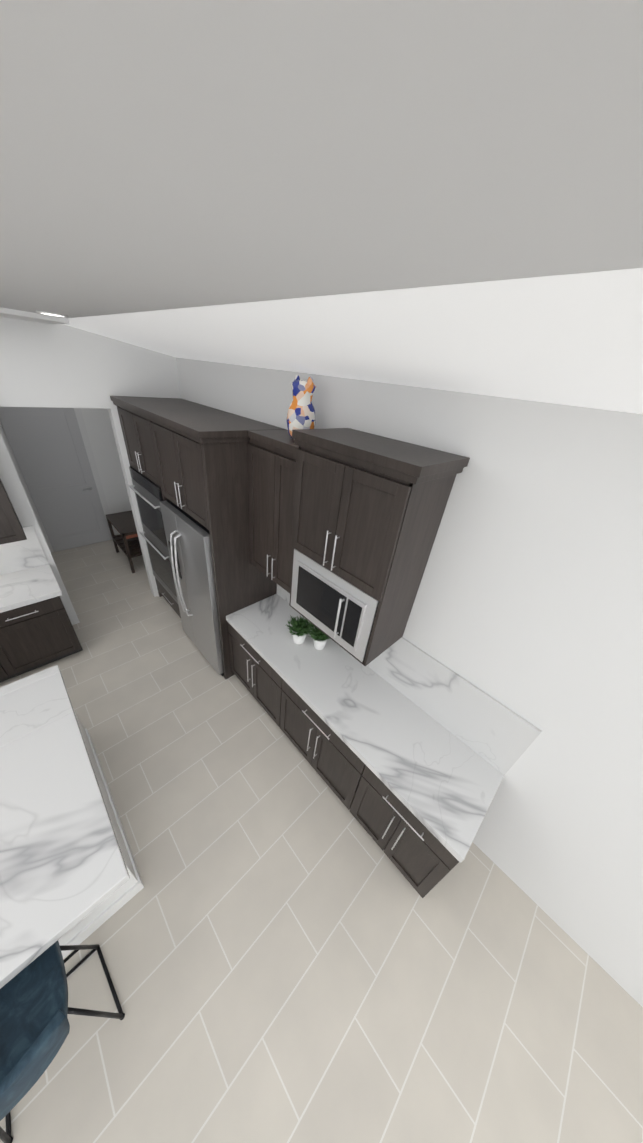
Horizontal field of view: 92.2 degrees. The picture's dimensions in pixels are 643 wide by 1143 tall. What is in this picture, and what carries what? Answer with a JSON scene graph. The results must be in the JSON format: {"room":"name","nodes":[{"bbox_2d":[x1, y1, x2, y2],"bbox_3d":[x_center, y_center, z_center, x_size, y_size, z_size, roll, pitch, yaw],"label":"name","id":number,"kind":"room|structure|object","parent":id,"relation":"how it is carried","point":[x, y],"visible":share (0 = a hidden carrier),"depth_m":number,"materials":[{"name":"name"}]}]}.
{"room":"kitchen","nodes":[
{"label":"kitchen","id":0,"kind":"room"},
{"bbox_2d":[1,408,131,543],"bbox_3d":[-4.074,-1.724,4.930,1.530,2.800,0.120,-23,43,-39],"label":"wall","id":1,"kind":"structure","parent":0,"point":[98,425],"depth_m":5.21,"materials":[{"name":"white paint"}]},
{"bbox_2d":[0,407,115,551],"bbox_3d":[-4.104,-1.516,4.851,1.040,2.530,0.105,-23,43,-39],"label":"hall door","id":2,"kind":"structure","parent":1,"relation":"in","point":[50,448],"depth_m":4.85,"materials":[{"name":"grey wood"}]},
{"bbox_2d":[0,317,180,624],"bbox_3d":[-3.564,-0.447,2.682,5.230,3.160,0.120,-23,43,-39],"label":"wall","id":3,"kind":"structure","parent":0,"point":[54,365],"depth_m":2.99,"materials":[{"name":"white paint"}]},
{"bbox_2d":[0,479,26,544],"bbox_3d":[-3.300,-0.693,2.394,1.159,1.175,0.347,-23,43,-39],"label":"upper cabinet","id":4,"kind":"object","parent":3,"relation":"attached to","point":[11,529],"visible":1,"depth_m":2.82,"materials":[{"name":"brown wood"}]},
{"bbox_2d":[0,525,48,574],"bbox_3d":[-4.208,0.083,2.189,3.357,0.834,0.017,-23,43,-39],"label":"backsplash","id":5,"kind":"structure","parent":3,"relation":"attached to","point":[28,553],"depth_m":3.25,"materials":[{"name":"stone"}]},
{"bbox_2d":[0,540,642,1142],"bbox_3d":[-3.711,2.831,0.571,10.420,0.120,15.000,-23,43,-39],"label":"floor","id":6,"kind":"structure","parent":0,"point":[290,954],"depth_m":1.86,"materials":[{"name":"tile"}]},
{"bbox_2d":[0,648,19,682],"bbox_3d":[-3.542,0.739,2.977,0.653,0.860,0.627,-23,43,-39],"label":"base cabinet","id":7,"kind":"object","parent":6,"relation":"on","point":[7,669],"depth_m":3.09,"materials":[{"name":"brown wood"}]},
{"bbox_2d":[0,596,82,674],"bbox_3d":[-3.155,0.571,3.315,0.684,0.860,0.627,-23,43,-39],"label":"base cabinet","id":8,"kind":"object","parent":6,"relation":"on","point":[37,630],"depth_m":3.15,"materials":[{"name":"brown wood"}]},
{"bbox_2d":[0,564,62,611],"bbox_3d":[-4.039,0.595,2.250,3.356,0.056,0.637,-23,43,-39],"label":"countertop","id":9,"kind":"structure","parent":8,"relation":"on","point":[27,586],"depth_m":3.10,"materials":[{"name":"white stone"}]},
{"bbox_2d":[0,940,124,1142],"bbox_3d":[-1.296,1.995,1.365,0.474,0.930,0.510,-23,43,-39],"label":"stool","id":10,"kind":"object","parent":6,"relation":"on","point":[35,1009],"visible":0.85,"depth_m":1.27,"materials":[{"name":"blue fabric"}]},
{"bbox_2d":[8,695,143,981],"bbox_3d":[-2.765,1.952,1.222,3.219,0.855,1.366,-23,43,-39],"label":"kitchen island","id":11,"kind":"object","parent":6,"relation":"on","point":[118,899],"depth_m":1.97,"materials":[{"name":"white"}]},
{"bbox_2d":[0,665,75,744],"bbox_3d":[-3.043,1.372,1.224,3.300,0.060,0.520,-23,43,-39],"label":"island countertop","id":12,"kind":"structure","parent":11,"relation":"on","point":[26,704],"depth_m":2.12,"materials":[{"name":"white stone"}]},
{"bbox_2d":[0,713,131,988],"bbox_3d":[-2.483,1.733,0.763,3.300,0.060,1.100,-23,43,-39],"label":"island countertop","id":13,"kind":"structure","parent":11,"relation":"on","point":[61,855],"depth_m":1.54,"materials":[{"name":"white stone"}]},
{"bbox_2d":[106,510,141,572],"bbox_3d":[-3.126,-0.529,5.199,0.500,0.700,0.850,-23,43,-39],"label":"bench","id":14,"kind":"object","parent":6,"relation":"on","point":[126,540],"visible":0.58,"depth_m":4.99,"materials":[{"name":"brown wood"}]},
{"bbox_2d":[160,499,223,675],"bbox_3d":[-1.153,0.161,3.470,0.821,1.790,0.928,-23,43,-39],"label":"refrigerator","id":15,"kind":"object","parent":6,"relation":"on","point":[188,543],"visible":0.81,"depth_m":3.06,"materials":[{"name":"silver metal"}]},
{"bbox_2d":[155,568,233,617],"bbox_3d":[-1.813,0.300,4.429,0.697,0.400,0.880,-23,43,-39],"label":"base cabinet","id":16,"kind":"object","parent":6,"relation":"on","point":[224,590],"depth_m":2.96,"materials":[{"name":"brown wood"}]},
{"bbox_2d":[128,466,177,603],"bbox_3d":[-1.763,-0.477,3.881,0.733,1.490,0.868,-23,43,-39],"label":"wall oven","id":17,"kind":"object","parent":16,"relation":"in","point":[148,493],"visible":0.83,"depth_m":3.59,"materials":[{"name":"silver metal"}]},
{"bbox_2d":[227,622,273,720],"bbox_3d":[-0.431,0.956,3.231,0.627,0.860,0.951,-23,43,-39],"label":"base cabinet","id":18,"kind":"object","parent":6,"relation":"on","point":[256,674],"depth_m":3.02,"materials":[{"name":"brown wood"}]},
{"bbox_2d":[274,670,353,801],"bbox_3d":[0.165,1.340,2.741,0.627,0.860,1.028,-23,43,-39],"label":"base cabinet","id":19,"kind":"object","parent":6,"relation":"on","point":[330,757],"depth_m":2.53,"materials":[{"name":"brown wood"}]},
{"bbox_2d":[342,754,502,897],"bbox_3d":[0.685,1.676,2.313,0.627,0.860,0.734,-23,43,-39],"label":"base cabinet","id":20,"kind":"object","parent":6,"relation":"on","point":[423,860],"depth_m":2.06,"materials":[{"name":"brown wood"}]},
{"bbox_2d":[226,594,503,861],"bbox_3d":[0.133,0.909,2.555,0.637,0.056,2.457,-23,43,-39],"label":"countertop","id":21,"kind":"structure","parent":20,"relation":"on","point":[446,785],"depth_m":2.22,"materials":[{"name":"white stone"}]},
{"bbox_2d":[286,615,312,643],"bbox_3d":[-0.208,0.529,2.802,0.291,0.247,0.291,-23,43,-39],"label":"plant","id":22,"kind":"object","parent":21,"relation":"on","point":[299,630],"visible":0.96,"depth_m":2.77,"materials":[{"name":"green plant"}]},
{"bbox_2d":[308,623,329,649],"bbox_3d":[-0.008,0.581,2.757,0.288,0.250,0.273,-23,43,-39],"label":"plant","id":23,"kind":"object","parent":21,"relation":"on","point":[319,637],"visible":0.67,"depth_m":2.72,"materials":[{"name":"green plant"}]},
{"bbox_2d":[0,0,642,323],"bbox_3d":[-2.175,1.322,-2.860,8.860,0.130,9.920,-23,43,-39],"label":"ceiling","id":24,"kind":"structure","parent":0,"point":[156,155],"depth_m":0.26,"materials":[{"name":"white paint"}]},
{"bbox_2d":[36,311,68,316],"bbox_3d":[-1.766,-1.689,2.030,0.170,0.008,0.170,-23,43,-39],"label":"recessed light","id":25,"kind":"object","parent":24,"relation":"in","point":[51,313],"visible":1,"depth_m":1.99,"materials":[{"name":"white plastic"}]},
{"bbox_2d":[65,268,642,413],"bbox_3d":[1.418,-0.179,0.332,1.210,0.283,9.920,-23,43,-39],"label":"ceiling","id":26,"kind":"structure","parent":0,"point":[574,339],"depth_m":0.90,"materials":[{"name":"white paint"}]},
{"bbox_2d":[176,357,642,1006],"bbox_3d":[1.682,0.974,1.451,0.150,3.160,9.800,-23,43,-39],"label":"wall","id":27,"kind":"structure","parent":0,"point":[528,603],"depth_m":1.67,"materials":[{"name":"white paint"}]},
{"bbox_2d":[114,400,209,490],"bbox_3d":[-1.606,-1.402,3.347,0.697,0.655,0.880,-23,43,-39],"label":"upper cabinet","id":28,"kind":"object","parent":27,"relation":"attached to","point":[135,427],"depth_m":3.06,"materials":[{"name":"brown wood"}]},
{"bbox_2d":[146,412,277,531],"bbox_3d":[-0.960,-0.954,2.831,0.697,0.725,0.940,-23,43,-39],"label":"upper cabinet","id":29,"kind":"object","parent":27,"relation":"attached to","point":[190,458],"depth_m":2.47,"materials":[{"name":"brown wood"}]},
{"bbox_2d":[247,432,293,595],"bbox_3d":[-0.254,-0.448,2.555,0.347,1.135,0.715,-23,43,-39],"label":"upper cabinet","id":30,"kind":"object","parent":27,"relation":"attached to","point":[269,453],"depth_m":2.43,"materials":[{"name":"brown wood"}]},
{"bbox_2d":[287,375,315,439],"bbox_3d":[-0.133,-1.097,2.088,0.200,0.385,0.197,-23,43,-39],"label":"figurine","id":31,"kind":"object","parent":30,"relation":"on","point":[301,413],"visible":0.88,"depth_m":2.02,"materials":[{"name":"multicoloured ceramic"}]},
{"bbox_2d":[287,432,462,607],"bbox_3d":[0.258,-0.370,1.912,0.467,0.715,0.790,-23,43,-39],"label":"upper cabinet","id":32,"kind":"object","parent":27,"relation":"attached to","point":[362,511],"depth_m":1.68,"materials":[{"name":"brown wood"}]},
{"bbox_2d":[291,549,378,661],"bbox_3d":[0.163,0.162,2.213,0.484,0.508,0.738,-23,43,-39],"label":"built-in microwave","id":33,"kind":"object","parent":32,"relation":"in","point":[339,610],"visible":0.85,"depth_m":2.03,"materials":[{"name":"silver metal"}]},
{"bbox_2d":[277,584,541,774],"bbox_3d":[0.383,0.578,2.601,0.017,0.501,2.457,-23,43,-39],"label":"backsplash","id":34,"kind":"structure","parent":27,"relation":"attached to","point":[497,735],"depth_m":2.13,"materials":[{"name":"stone"}]}
]}

